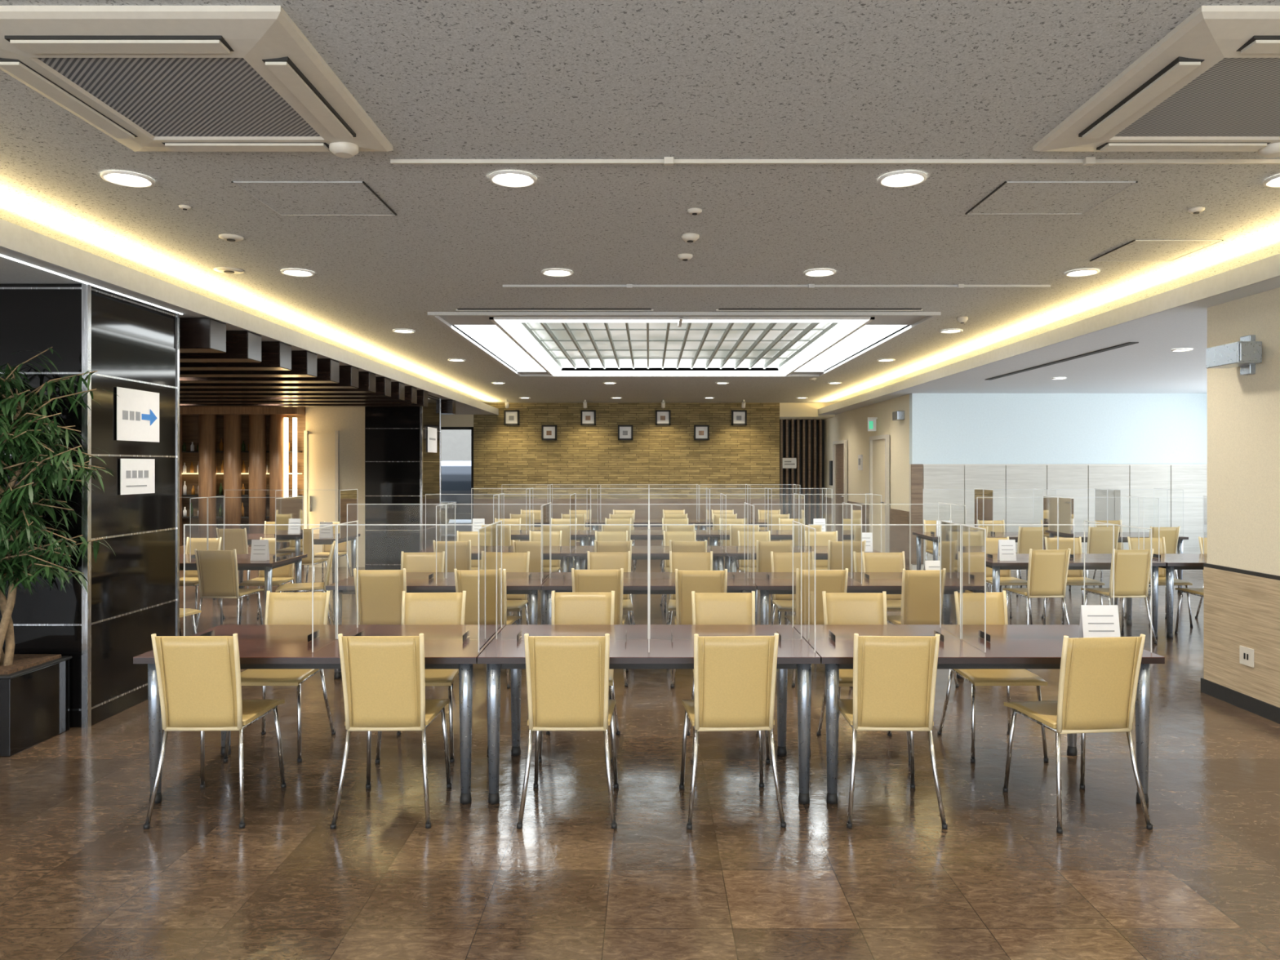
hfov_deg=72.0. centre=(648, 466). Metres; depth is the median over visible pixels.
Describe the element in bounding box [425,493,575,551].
sneeze guard
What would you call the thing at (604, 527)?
dining chair
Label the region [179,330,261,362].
ceiling beam
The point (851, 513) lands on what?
sneeze guard
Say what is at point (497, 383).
recessed light
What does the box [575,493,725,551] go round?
sneeze guard
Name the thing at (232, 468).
slatted wall
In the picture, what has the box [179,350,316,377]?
ceiling beam
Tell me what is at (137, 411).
notice
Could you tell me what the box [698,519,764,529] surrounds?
dining table
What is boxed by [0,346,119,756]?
potted plant
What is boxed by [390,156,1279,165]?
rail
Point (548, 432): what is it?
picture frame
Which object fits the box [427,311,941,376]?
ceiling light panel
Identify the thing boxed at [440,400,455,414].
ceiling beam
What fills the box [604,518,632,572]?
dining chair
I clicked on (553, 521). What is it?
dining chair
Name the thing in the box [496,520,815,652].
sneeze guard
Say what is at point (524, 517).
dining chair
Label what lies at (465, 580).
dining chair
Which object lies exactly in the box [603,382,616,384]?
recessed light
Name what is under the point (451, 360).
recessed light
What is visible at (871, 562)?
dining chair
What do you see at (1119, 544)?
dining chair
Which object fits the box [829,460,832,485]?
wall telephone
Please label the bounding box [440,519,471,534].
ground
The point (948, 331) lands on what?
recessed light
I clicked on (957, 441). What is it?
wall
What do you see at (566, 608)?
dining chair
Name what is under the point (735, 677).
dining chair
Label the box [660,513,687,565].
dining chair
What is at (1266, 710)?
baseboard
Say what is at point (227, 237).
smoke detector
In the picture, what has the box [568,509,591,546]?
dining chair
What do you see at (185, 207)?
smoke detector
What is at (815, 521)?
table card
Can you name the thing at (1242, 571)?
wall
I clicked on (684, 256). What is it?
smoke detector
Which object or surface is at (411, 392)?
ceiling beam
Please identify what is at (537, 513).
dining chair
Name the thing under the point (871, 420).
exit sign
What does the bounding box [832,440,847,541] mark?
door
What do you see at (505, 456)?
wall
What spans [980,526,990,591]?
dining chair
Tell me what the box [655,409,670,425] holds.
picture frame
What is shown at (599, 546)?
dining chair
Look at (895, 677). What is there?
dining chair
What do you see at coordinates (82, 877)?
floor
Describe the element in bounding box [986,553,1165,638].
dining table
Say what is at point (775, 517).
dining chair
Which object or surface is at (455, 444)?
building
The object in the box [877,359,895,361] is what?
recessed light
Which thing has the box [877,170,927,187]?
recessed light
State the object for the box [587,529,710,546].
dining table
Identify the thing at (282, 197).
access hatch
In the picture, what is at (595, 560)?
dining chair
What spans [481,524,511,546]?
dining chair
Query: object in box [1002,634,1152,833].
dining chair
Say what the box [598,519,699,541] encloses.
dining table
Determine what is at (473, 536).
dining chair
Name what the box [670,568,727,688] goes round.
dining chair
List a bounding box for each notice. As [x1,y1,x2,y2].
[116,386,159,442]
[120,458,155,494]
[427,426,436,453]
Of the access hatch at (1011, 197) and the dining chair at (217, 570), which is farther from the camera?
the dining chair at (217, 570)
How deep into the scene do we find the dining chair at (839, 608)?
5.31 m
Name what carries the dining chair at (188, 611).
on the floor
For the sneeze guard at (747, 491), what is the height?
0.602 m
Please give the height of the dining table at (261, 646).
0.720 m
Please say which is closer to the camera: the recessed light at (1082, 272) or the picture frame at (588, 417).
the recessed light at (1082, 272)
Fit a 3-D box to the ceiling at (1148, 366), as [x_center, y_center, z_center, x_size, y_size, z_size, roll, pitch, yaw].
[6.581,-1.320,8.850,5.638,0.360,24.100,0,0,0]
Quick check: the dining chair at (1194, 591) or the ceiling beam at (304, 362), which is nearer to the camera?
the dining chair at (1194, 591)
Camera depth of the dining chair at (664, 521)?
12.82 m
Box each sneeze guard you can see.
[179,496,303,561]
[183,520,502,652]
[224,488,357,537]
[346,502,551,583]
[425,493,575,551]
[471,488,590,533]
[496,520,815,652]
[549,484,599,522]
[549,502,754,583]
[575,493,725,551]
[591,488,709,533]
[689,484,698,521]
[710,487,832,533]
[725,493,881,551]
[745,484,796,521]
[752,502,967,583]
[808,520,1151,652]
[923,488,1056,536]
[986,495,1159,561]
[1049,488,1183,536]
[1143,495,1204,558]
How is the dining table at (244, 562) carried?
on the floor
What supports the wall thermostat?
attached to the wall at (851, 426)
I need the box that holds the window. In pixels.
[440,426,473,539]
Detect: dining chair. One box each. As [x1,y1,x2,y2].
[143,633,286,829]
[179,537,225,624]
[179,608,200,634]
[193,548,263,634]
[213,528,248,599]
[222,591,335,762]
[238,537,294,624]
[248,520,294,583]
[275,540,335,624]
[280,528,329,592]
[305,520,351,582]
[330,633,451,829]
[353,568,406,624]
[375,591,466,763]
[400,551,444,572]
[432,540,471,572]
[451,568,522,688]
[456,530,478,570]
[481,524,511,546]
[494,518,520,546]
[502,551,529,624]
[510,513,533,541]
[511,540,541,617]
[516,633,618,828]
[520,509,541,529]
[526,530,561,604]
[538,591,620,762]
[539,524,574,591]
[551,518,577,527]
[560,513,585,567]
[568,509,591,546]
[571,568,628,686]
[586,551,632,624]
[594,540,635,624]
[595,530,630,599]
[601,524,631,572]
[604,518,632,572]
[608,513,635,568]
[613,509,635,546]
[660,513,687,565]
[660,518,688,572]
[660,530,696,612]
[662,509,684,518]
[663,524,694,572]
[666,539,706,624]
[667,551,712,624]
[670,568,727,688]
[679,632,786,830]
[687,591,770,763]
[708,513,738,568]
[711,509,737,563]
[719,518,744,558]
[729,524,759,572]
[737,530,778,612]
[755,540,795,617]
[758,509,780,529]
[770,513,789,541]
[770,551,814,624]
[778,518,794,541]
[784,568,853,687]
[793,524,822,546]
[804,530,837,569]
[816,591,910,764]
[827,540,866,572]
[838,633,947,829]
[862,551,905,611]
[886,568,959,687]
[924,520,950,568]
[937,590,1048,762]
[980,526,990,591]
[986,536,1032,624]
[993,520,1022,586]
[1000,526,1042,595]
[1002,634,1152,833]
[1003,548,1071,624]
[1041,537,1104,624]
[1069,526,1119,590]
[1080,548,1157,644]
[1093,520,1123,579]
[1124,536,1192,626]
[1147,526,1182,595]
[1174,559,1207,634]
[1195,536,1207,617]
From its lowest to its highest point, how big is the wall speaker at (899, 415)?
0.140 m
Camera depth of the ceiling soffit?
5.41 m
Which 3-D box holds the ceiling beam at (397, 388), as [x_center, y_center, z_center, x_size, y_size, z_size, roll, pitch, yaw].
[-5.930,-1.019,12.000,5.140,0.237,0.260,0,0,0]
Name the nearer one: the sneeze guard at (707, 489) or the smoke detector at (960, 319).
the smoke detector at (960, 319)
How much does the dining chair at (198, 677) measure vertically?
0.874 m
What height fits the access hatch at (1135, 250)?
0.006 m
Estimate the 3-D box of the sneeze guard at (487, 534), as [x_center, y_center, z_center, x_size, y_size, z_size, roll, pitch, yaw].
[-1.635,0.607,4.630,1.615,0.602,0.665,0,0,0]
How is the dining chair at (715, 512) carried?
on the floor
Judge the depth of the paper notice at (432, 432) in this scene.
14.18 m
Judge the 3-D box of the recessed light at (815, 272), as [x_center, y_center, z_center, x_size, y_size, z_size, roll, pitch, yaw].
[1.230,-1.392,6.350,0.230,0.012,0.230,0,0,0]
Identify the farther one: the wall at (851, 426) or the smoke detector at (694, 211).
the wall at (851, 426)
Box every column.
[0,283,179,728]
[364,394,440,569]
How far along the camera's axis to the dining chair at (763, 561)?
8.99 m
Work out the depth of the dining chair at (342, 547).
12.07 m
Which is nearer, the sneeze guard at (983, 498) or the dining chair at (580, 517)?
the sneeze guard at (983, 498)
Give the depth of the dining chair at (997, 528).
12.43 m
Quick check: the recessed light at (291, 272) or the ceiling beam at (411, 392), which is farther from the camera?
the ceiling beam at (411, 392)
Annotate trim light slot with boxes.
[0,253,182,314]
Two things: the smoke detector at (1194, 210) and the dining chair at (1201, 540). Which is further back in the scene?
the dining chair at (1201, 540)
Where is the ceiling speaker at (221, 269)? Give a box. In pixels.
[213,266,244,274]
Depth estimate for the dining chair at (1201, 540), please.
9.43 m
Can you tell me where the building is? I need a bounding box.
[440,429,471,461]
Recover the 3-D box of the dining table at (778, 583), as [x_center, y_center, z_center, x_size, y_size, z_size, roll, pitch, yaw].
[1.640,1.270,7.130,1.634,0.720,0.860,0,0,0]
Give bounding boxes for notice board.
[782,457,796,468]
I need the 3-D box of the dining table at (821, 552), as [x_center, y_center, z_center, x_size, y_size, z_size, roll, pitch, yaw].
[1.640,1.270,9.630,1.634,0.720,0.860,0,0,0]
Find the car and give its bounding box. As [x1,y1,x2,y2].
[440,461,471,524]
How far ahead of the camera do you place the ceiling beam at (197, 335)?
6.75 m
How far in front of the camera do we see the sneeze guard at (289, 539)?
8.69 m
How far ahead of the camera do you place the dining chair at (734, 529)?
11.50 m
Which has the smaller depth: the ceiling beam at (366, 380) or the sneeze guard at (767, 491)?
the ceiling beam at (366, 380)
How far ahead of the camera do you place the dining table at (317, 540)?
11.33 m
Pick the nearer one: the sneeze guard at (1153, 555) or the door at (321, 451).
the sneeze guard at (1153, 555)
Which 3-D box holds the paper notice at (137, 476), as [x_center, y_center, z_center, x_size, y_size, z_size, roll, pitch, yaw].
[-3.487,0.070,6.020,0.005,0.240,0.400,0,0,0]
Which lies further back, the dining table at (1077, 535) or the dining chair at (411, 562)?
the dining table at (1077, 535)
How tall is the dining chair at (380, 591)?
0.874 m
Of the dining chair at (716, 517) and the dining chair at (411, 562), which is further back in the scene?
the dining chair at (716, 517)
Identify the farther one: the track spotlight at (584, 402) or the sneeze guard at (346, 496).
the track spotlight at (584, 402)
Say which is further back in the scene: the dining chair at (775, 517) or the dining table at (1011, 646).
the dining chair at (775, 517)
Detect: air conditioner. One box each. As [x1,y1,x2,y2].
[0,5,393,158]
[1032,5,1279,158]
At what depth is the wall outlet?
5.88 m
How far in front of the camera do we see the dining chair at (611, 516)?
13.98 m
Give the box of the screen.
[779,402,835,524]
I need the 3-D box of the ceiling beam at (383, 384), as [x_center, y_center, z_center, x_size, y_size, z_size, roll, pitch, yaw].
[-5.930,-1.019,11.360,5.140,0.237,0.260,0,0,0]
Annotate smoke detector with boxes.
[178,204,191,210]
[218,233,243,241]
[677,253,693,261]
[680,232,699,242]
[687,208,702,215]
[956,316,968,323]
[1187,206,1204,213]
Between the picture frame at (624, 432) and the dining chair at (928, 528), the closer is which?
the dining chair at (928, 528)
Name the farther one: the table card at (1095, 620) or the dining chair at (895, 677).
the table card at (1095, 620)
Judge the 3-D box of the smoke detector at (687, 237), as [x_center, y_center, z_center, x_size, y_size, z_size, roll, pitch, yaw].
[0.250,-1.381,5.350,0.110,0.039,0.110,0,0,0]
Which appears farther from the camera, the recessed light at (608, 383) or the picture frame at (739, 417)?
the picture frame at (739, 417)
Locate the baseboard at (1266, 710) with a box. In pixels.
[1200,677,1279,724]
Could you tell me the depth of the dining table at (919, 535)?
11.73 m
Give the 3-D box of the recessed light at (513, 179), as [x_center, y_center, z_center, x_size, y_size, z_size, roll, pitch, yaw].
[-0.660,-1.392,4.280,0.230,0.012,0.230,0,0,0]
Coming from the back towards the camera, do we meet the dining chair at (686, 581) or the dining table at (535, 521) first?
the dining table at (535, 521)
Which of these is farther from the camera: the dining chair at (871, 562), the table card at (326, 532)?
the table card at (326, 532)
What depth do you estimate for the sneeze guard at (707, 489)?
12.13 m
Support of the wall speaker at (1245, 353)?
attached to the wall at (1242, 571)
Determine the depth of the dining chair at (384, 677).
4.01 m
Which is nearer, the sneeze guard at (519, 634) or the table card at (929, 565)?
the sneeze guard at (519, 634)
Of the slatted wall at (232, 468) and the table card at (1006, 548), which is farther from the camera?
the slatted wall at (232, 468)
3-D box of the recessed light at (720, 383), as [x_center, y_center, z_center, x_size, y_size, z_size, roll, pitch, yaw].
[1.230,-1.392,14.800,0.230,0.012,0.230,0,0,0]
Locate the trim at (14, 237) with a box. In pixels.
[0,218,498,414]
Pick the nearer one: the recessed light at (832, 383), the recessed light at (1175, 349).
the recessed light at (1175, 349)
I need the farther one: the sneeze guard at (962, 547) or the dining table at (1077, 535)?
the dining table at (1077, 535)
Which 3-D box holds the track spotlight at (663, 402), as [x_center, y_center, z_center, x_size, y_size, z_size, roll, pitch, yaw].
[0.300,-1.311,18.630,0.080,0.179,0.128,0,0,0]
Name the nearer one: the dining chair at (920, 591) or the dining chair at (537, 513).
the dining chair at (920, 591)
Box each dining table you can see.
[133,624,505,804]
[179,554,307,604]
[216,533,359,595]
[325,572,552,679]
[416,546,577,572]
[477,624,820,804]
[511,529,591,569]
[533,519,600,529]
[541,572,756,624]
[570,546,727,570]
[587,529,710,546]
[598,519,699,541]
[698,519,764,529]
[709,529,792,546]
[724,546,881,572]
[745,572,964,679]
[793,624,1164,804]
[912,532,1027,581]
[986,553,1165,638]
[1065,532,1188,592]
[1125,553,1207,638]
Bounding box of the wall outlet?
[1239,645,1253,667]
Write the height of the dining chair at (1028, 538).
0.874 m
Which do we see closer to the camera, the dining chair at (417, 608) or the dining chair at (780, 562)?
the dining chair at (417, 608)
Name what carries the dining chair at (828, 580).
on the floor
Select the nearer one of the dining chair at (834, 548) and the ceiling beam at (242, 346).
the ceiling beam at (242, 346)
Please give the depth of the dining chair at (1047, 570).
8.11 m
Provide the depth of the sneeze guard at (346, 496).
11.43 m
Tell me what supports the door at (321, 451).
in the wall at (349, 421)
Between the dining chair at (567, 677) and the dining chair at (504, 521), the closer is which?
the dining chair at (567, 677)
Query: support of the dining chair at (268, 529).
on the floor
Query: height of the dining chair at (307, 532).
0.874 m
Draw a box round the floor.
[0,534,1279,959]
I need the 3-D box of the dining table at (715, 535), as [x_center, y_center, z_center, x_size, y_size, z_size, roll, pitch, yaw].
[1.640,1.270,12.130,1.634,0.720,0.860,0,0,0]
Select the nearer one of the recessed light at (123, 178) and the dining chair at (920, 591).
the recessed light at (123, 178)
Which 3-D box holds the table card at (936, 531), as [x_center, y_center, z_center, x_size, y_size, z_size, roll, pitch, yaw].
[3.850,0.809,11.500,0.200,0.200,0.060,0,0,0]
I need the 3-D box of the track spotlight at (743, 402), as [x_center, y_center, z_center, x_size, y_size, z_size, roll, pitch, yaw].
[2.000,-1.311,18.630,0.080,0.179,0.128,0,0,0]
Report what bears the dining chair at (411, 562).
on the floor
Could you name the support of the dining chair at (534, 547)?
on the floor
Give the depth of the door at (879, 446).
15.56 m
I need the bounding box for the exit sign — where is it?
[867,417,877,431]
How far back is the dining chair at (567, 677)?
4.01 m
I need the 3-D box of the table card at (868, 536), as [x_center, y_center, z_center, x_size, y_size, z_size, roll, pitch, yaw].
[2.300,0.809,9.400,0.160,0.200,0.060,0,0,0]
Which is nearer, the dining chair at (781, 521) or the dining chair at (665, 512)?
the dining chair at (781, 521)
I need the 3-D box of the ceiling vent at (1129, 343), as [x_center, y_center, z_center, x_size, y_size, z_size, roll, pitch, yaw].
[4.460,-1.135,9.850,0.080,0.006,3.500,0,0,0]
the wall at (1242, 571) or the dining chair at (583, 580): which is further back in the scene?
the dining chair at (583, 580)
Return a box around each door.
[303,431,339,567]
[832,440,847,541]
[869,434,889,552]
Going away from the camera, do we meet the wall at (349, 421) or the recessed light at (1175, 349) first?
the recessed light at (1175, 349)
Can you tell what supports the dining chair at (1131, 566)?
on the floor
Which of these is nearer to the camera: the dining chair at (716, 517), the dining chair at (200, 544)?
the dining chair at (200, 544)
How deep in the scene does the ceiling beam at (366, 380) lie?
10.59 m
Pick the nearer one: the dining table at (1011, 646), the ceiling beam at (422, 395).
the dining table at (1011, 646)
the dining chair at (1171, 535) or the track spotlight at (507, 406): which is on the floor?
the dining chair at (1171, 535)
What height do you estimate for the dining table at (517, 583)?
0.720 m
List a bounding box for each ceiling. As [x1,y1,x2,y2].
[0,0,1279,402]
[821,253,1279,414]
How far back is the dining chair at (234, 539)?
10.79 m
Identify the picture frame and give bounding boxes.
[503,409,519,425]
[541,425,556,439]
[580,409,595,425]
[617,425,632,439]
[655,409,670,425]
[693,425,709,439]
[731,409,746,425]
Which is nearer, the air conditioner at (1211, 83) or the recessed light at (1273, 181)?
the air conditioner at (1211, 83)
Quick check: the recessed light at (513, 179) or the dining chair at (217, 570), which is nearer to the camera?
the recessed light at (513, 179)
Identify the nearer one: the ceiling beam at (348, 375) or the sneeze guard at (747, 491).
the ceiling beam at (348, 375)
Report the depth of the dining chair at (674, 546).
9.01 m
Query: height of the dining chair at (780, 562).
0.874 m
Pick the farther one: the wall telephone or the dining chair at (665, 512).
the wall telephone
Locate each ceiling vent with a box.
[456,308,922,311]
[985,342,1138,380]
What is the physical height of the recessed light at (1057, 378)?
0.012 m
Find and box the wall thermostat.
[857,454,862,470]
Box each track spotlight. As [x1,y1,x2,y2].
[505,400,509,408]
[582,400,586,408]
[661,400,665,408]
[741,400,745,408]
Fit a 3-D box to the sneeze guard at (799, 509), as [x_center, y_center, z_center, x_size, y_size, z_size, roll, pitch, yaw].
[1.645,0.607,9.630,1.615,0.602,0.665,0,0,0]
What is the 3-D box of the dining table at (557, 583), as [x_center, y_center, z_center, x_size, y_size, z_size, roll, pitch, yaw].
[0.000,1.270,7.130,1.634,0.720,0.860,0,0,0]
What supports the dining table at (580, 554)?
on the floor
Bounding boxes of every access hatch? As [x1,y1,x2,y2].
[231,181,396,215]
[964,181,1137,214]
[1089,240,1222,261]
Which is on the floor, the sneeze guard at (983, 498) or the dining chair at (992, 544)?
the dining chair at (992, 544)
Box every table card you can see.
[250,539,269,560]
[319,521,333,537]
[472,518,484,531]
[813,518,825,531]
[862,532,872,551]
[924,560,939,569]
[935,520,951,536]
[997,539,1016,560]
[1078,604,1119,637]
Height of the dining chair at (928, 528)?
0.874 m
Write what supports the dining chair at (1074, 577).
on the floor
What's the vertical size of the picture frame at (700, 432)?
0.330 m
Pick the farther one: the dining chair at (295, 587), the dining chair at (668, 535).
the dining chair at (668, 535)
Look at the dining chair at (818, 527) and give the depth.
11.50 m
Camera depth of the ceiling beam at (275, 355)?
8.03 m
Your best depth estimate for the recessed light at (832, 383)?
14.79 m
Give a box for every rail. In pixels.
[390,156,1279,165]
[502,284,1050,288]
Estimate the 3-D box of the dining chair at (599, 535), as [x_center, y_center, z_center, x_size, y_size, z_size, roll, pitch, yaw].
[-0.427,1.193,10.089,0.452,0.874,0.530,0,0,-3]
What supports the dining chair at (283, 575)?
on the floor
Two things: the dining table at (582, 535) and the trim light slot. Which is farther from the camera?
the dining table at (582, 535)
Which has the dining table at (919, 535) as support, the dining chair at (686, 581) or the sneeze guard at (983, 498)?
the sneeze guard at (983, 498)
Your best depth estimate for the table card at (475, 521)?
11.89 m
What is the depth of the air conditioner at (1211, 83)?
3.24 m
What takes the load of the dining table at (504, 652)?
on the floor
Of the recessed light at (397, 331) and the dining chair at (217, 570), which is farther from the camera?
the recessed light at (397, 331)
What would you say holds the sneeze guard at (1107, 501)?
on the dining table at (1077, 535)
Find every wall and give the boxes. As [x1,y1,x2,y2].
[179,406,304,568]
[182,406,364,567]
[440,402,779,539]
[822,377,909,568]
[909,393,1207,570]
[1203,287,1279,707]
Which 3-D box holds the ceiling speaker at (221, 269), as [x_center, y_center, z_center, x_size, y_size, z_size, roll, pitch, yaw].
[-3.000,-1.392,6.300,0.200,0.016,0.200,0,0,0]
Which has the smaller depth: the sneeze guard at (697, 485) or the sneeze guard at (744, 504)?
the sneeze guard at (744, 504)
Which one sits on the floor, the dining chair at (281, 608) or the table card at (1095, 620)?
the dining chair at (281, 608)
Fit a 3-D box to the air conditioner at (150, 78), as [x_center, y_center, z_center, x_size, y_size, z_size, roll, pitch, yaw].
[-1.690,-1.357,3.270,1.140,0.085,1.180,0,0,0]
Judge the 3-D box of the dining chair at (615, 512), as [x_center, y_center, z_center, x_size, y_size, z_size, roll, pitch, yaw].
[-0.445,1.193,15.078,0.452,0.874,0.530,0,0,2]
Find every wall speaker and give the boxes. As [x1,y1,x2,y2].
[892,410,904,420]
[1205,334,1262,375]
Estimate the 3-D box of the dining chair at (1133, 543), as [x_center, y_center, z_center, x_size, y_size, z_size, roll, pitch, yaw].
[5.311,1.193,9.195,0.452,0.874,0.530,0,0,3]
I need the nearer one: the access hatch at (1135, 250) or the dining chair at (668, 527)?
the access hatch at (1135, 250)
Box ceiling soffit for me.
[0,247,495,414]
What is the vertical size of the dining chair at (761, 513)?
0.874 m
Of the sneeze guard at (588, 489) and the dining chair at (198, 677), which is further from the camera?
the sneeze guard at (588, 489)
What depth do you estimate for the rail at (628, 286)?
6.80 m
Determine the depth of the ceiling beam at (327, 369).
9.31 m
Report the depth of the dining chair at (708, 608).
5.32 m
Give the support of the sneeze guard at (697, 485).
on the dining table at (602, 521)
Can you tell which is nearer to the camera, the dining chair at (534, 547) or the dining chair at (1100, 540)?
the dining chair at (534, 547)
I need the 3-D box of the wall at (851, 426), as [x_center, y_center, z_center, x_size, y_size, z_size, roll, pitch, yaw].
[4.200,0.115,17.425,0.200,3.030,6.950,0,0,0]
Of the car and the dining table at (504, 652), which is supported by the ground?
the car
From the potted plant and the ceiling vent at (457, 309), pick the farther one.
the ceiling vent at (457, 309)
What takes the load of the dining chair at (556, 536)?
on the floor
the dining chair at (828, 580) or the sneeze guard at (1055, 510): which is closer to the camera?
the dining chair at (828, 580)
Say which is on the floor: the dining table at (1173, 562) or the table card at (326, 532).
the dining table at (1173, 562)
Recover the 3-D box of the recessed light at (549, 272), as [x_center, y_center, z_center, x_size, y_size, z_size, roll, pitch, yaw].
[-0.660,-1.392,6.350,0.230,0.012,0.230,0,0,0]
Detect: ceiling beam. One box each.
[179,317,226,352]
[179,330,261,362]
[179,341,291,370]
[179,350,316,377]
[179,358,339,382]
[179,365,358,388]
[179,371,375,392]
[179,377,391,396]
[179,382,404,400]
[179,386,417,404]
[179,390,427,406]
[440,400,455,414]
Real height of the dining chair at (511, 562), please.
0.874 m
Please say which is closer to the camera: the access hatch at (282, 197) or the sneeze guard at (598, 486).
the access hatch at (282, 197)
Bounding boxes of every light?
[100,170,155,187]
[280,268,314,276]
[392,328,415,333]
[448,359,465,361]
[488,170,537,187]
[491,382,505,384]
[541,268,573,276]
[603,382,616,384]
[715,382,728,384]
[803,268,835,276]
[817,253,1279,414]
[827,382,841,384]
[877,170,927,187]
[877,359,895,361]
[939,328,963,333]
[1051,377,1066,379]
[1064,268,1100,276]
[1171,348,1192,351]
[1262,173,1279,187]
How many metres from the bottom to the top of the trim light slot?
0.006 m
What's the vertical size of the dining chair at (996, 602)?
0.874 m
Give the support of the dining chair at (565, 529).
on the floor
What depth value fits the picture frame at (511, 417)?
19.45 m
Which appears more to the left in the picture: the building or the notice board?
the building
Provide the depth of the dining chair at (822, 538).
10.31 m
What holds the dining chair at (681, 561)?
on the floor
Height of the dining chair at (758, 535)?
0.874 m
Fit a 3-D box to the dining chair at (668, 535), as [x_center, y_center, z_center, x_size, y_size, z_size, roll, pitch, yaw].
[0.371,1.193,10.096,0.452,0.874,0.530,0,0,-3]
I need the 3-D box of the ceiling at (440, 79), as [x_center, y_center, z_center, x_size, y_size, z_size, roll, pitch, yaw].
[0.205,-1.450,8.850,7.930,0.100,24.100,0,0,0]
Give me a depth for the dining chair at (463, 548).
9.00 m
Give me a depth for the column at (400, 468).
13.60 m
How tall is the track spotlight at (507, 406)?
0.179 m
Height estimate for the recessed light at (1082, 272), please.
0.012 m
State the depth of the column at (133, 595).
5.65 m
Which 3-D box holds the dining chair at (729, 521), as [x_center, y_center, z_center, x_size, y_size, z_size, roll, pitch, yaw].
[1.219,1.193,12.598,0.452,0.874,0.530,0,0,-2]
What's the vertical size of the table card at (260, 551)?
0.200 m

